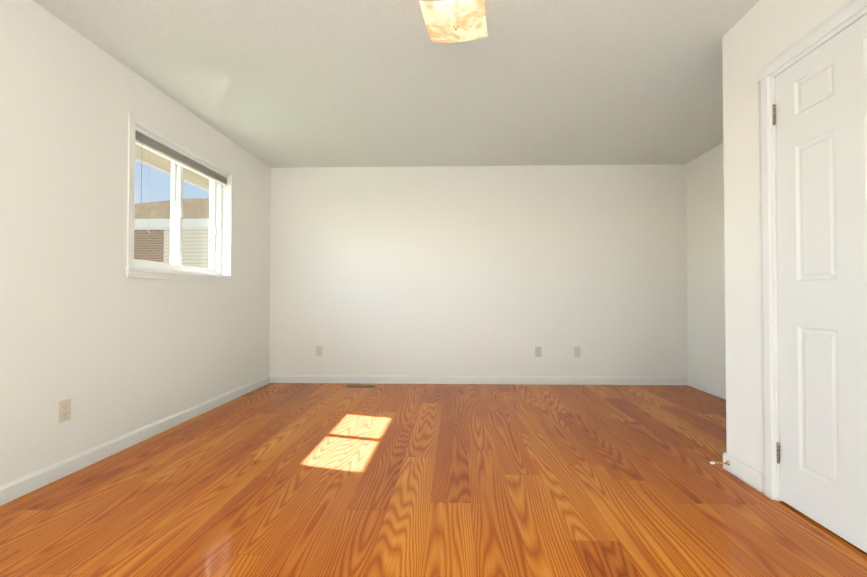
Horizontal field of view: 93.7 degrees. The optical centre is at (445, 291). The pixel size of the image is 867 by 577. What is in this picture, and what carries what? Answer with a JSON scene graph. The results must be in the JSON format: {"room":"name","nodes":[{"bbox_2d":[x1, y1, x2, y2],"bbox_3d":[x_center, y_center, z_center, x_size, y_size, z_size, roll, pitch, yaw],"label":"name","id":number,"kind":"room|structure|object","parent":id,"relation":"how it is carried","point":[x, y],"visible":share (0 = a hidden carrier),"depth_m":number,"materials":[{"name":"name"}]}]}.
{"room":"empty bedroom","nodes":[
{"label":"empty bedroom","id":0,"kind":"room"},
{"bbox_2d":[0,0,270,485],"bbox_3d":[-2.166,-0.237,1.725,0.200,2.440,6.180,0,-1,2],"label":"wall","id":1,"kind":"structure","parent":0,"point":[100,338],"depth_m":2.35,"materials":[{"name":"white paint"}]},
{"bbox_2d":[58,398,70,422],"bbox_3d":[-2.050,0.640,2.189,0.007,0.115,0.070,0,-1,2],"label":"electrical outlet","id":2,"kind":"object","parent":1,"relation":"attached to","point":[64,410],"visible":1,"depth_m":2.18,"materials":[{"name":"beige plastic"}]},
{"bbox_2d":[0,375,271,505],"bbox_3d":[-2.059,0.939,1.704,0.013,0.088,5.780,0,-1,2],"label":"baseboard","id":3,"kind":"structure","parent":1,"relation":"attached to","point":[44,476],"depth_m":2.45,"materials":[{"name":"white wood"}]},
{"bbox_2d":[135,144,208,191],"bbox_3d":[-2.459,-1.231,1.747,0.385,0.211,7.780,0,-1,2],"label":"roof eave","id":4,"kind":"object","parent":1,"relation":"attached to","point":[192,177],"depth_m":3.62,"materials":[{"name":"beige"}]},
{"bbox_2d":[126,112,234,283],"bbox_3d":[-2.091,-0.617,3.229,0.170,1.065,1.244,0,-1,2],"label":"window","id":5,"kind":"structure","parent":1,"relation":"in","point":[175,268],"depth_m":3.21,"materials":[{"name":"white plastic"}]},
{"bbox_2d":[32,0,759,167],"bbox_3d":[0.263,-1.508,1.679,5.060,0.100,6.180,0,-1,2],"label":"ceiling","id":6,"kind":"structure","parent":0,"point":[321,83],"depth_m":2.71,"materials":[{"name":"white paint"}]},
{"bbox_2d":[419,0,487,42],"bbox_3d":[0.049,-1.347,1.922,0.285,0.215,0.285,0,-1,10],"label":"ceiling light","id":7,"kind":"object","parent":6,"relation":"attached to","point":[451,21],"visible":1,"depth_m":1.89,"materials":[{"name":"beige glass"}]},
{"bbox_2d":[0,383,866,576],"bbox_3d":[0.263,1.032,1.641,5.060,0.100,6.180,0,-1,2],"label":"floor","id":8,"kind":"structure","parent":0,"point":[391,480],"depth_m":1.95,"materials":[{"name":"laminate"}]},
{"bbox_2d":[345,385,376,387],"bbox_3d":[-0.914,1.021,4.399,0.320,0.004,0.120,0,-1,2],"label":"floor vent","id":9,"kind":"object","parent":8,"relation":"in","point":[360,386],"visible":1,"depth_m":4.38,"materials":[{"name":"gold metal"}]},
{"bbox_2d":[269,164,687,376],"bbox_3d":[0.443,-0.194,4.646,4.860,2.440,0.200,0,-1,2],"label":"wall","id":10,"kind":"structure","parent":0,"point":[455,271],"depth_m":4.55,"materials":[{"name":"white paint"}]},
{"bbox_2d":[316,346,321,355],"bbox_3d":[-1.423,0.665,4.579,0.070,0.115,0.007,0,-1,2],"label":"electrical outlet","id":11,"kind":"object","parent":10,"relation":"attached to","point":[318,350],"visible":1,"depth_m":4.58,"materials":[{"name":"beige plastic"}]},
{"bbox_2d":[272,375,687,384],"bbox_3d":[0.355,0.981,4.525,4.630,0.088,0.013,0,-1,2],"label":"baseboard","id":12,"kind":"structure","parent":10,"relation":"attached to","point":[377,379],"depth_m":4.52,"materials":[{"name":"white wood"}]},
{"bbox_2d":[535,346,541,356],"bbox_3d":[1.034,0.664,4.510,0.070,0.115,0.014,0,-1,2],"label":"electrical outlet","id":13,"kind":"object","parent":10,"relation":"attached to","point":[538,351],"visible":1,"depth_m":4.51,"materials":[{"name":"grey plastic"}]},
{"bbox_2d":[574,347,580,356],"bbox_3d":[1.463,0.664,4.502,0.070,0.115,0.007,0,-1,2],"label":"electrical outlet","id":14,"kind":"object","parent":10,"relation":"attached to","point":[577,351],"visible":1,"depth_m":4.50,"materials":[{"name":"beige plastic"}]},
{"bbox_2d":[686,143,725,389],"bbox_3d":[2.689,-0.240,1.495,0.200,2.440,5.980,0,-1,2],"label":"wall","id":15,"kind":"structure","parent":0,"point":[705,267],"depth_m":4.14,"materials":[{"name":"white paint"}]},
{"bbox_2d":[688,377,725,399],"bbox_3d":[2.632,0.963,3.347,0.013,0.088,2.203,0,-1,2],"label":"baseboard","id":16,"kind":"structure","parent":15,"relation":"attached to","point":[719,392],"depth_m":4.10,"materials":[{"name":"white wood"}]},
{"bbox_2d":[722,0,849,473],"bbox_3d":[1.585,-0.255,0.513,0.115,2.440,3.557,0,-1,2],"label":"wall","id":17,"kind":"structure","parent":0,"point":[758,36],"depth_m":2.08,"materials":[{"name":"white paint"}]},
{"bbox_2d":[723,452,762,474],"bbox_3d":[2.066,0.947,2.268,1.009,0.088,0.013,0,-1,2],"label":"baseboard","id":18,"kind":"structure","parent":17,"relation":"attached to","point":[736,467],"depth_m":2.18,"materials":[{"name":"white wood"}]},
{"bbox_2d":[710,461,729,465],"bbox_3d":[1.511,0.944,2.241,0.098,0.026,0.026,0,-1,2],"label":"door stop","id":19,"kind":"object","parent":18,"relation":"attached to","point":[726,462],"visible":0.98,"depth_m":2.24,"materials":[{"name":"gold metal"}]},
{"bbox_2d":[756,0,866,500],"bbox_3d":[1.604,-0.066,1.565,0.133,2.094,0.888,0,-1,2],"label":"door frame","id":20,"kind":"structure","parent":17,"relation":"attached to","point":[845,13],"depth_m":1.94,"materials":[{"name":"white wood"}]},
{"bbox_2d":[772,14,866,552],"bbox_3d":[1.550,-0.029,1.570,0.101,2.000,0.726,0,-1,2],"label":"door","id":21,"kind":"structure","parent":17,"relation":"in","point":[819,114],"depth_m":1.68,"materials":[{"name":"white wood"}]},
{"label":"outside","id":22,"kind":"structure","parent":0,"visible":0},
{"bbox_3d":[-20.678,4.261,20.371,37.810,0.200,80.000,0,-1,2],"label":"ground","id":23,"kind":"structure","parent":22,"visible":0},
{"bbox_2d":[134,198,208,267],"bbox_3d":[-8.375,-0.653,16.094,11.960,9.500,8.880,0,-1,2],"label":"neighbouring house","id":24,"kind":"structure","parent":23,"relation":"on","point":[142,242],"depth_m":12.13,"materials":[{"name":"beige"}]}
]}

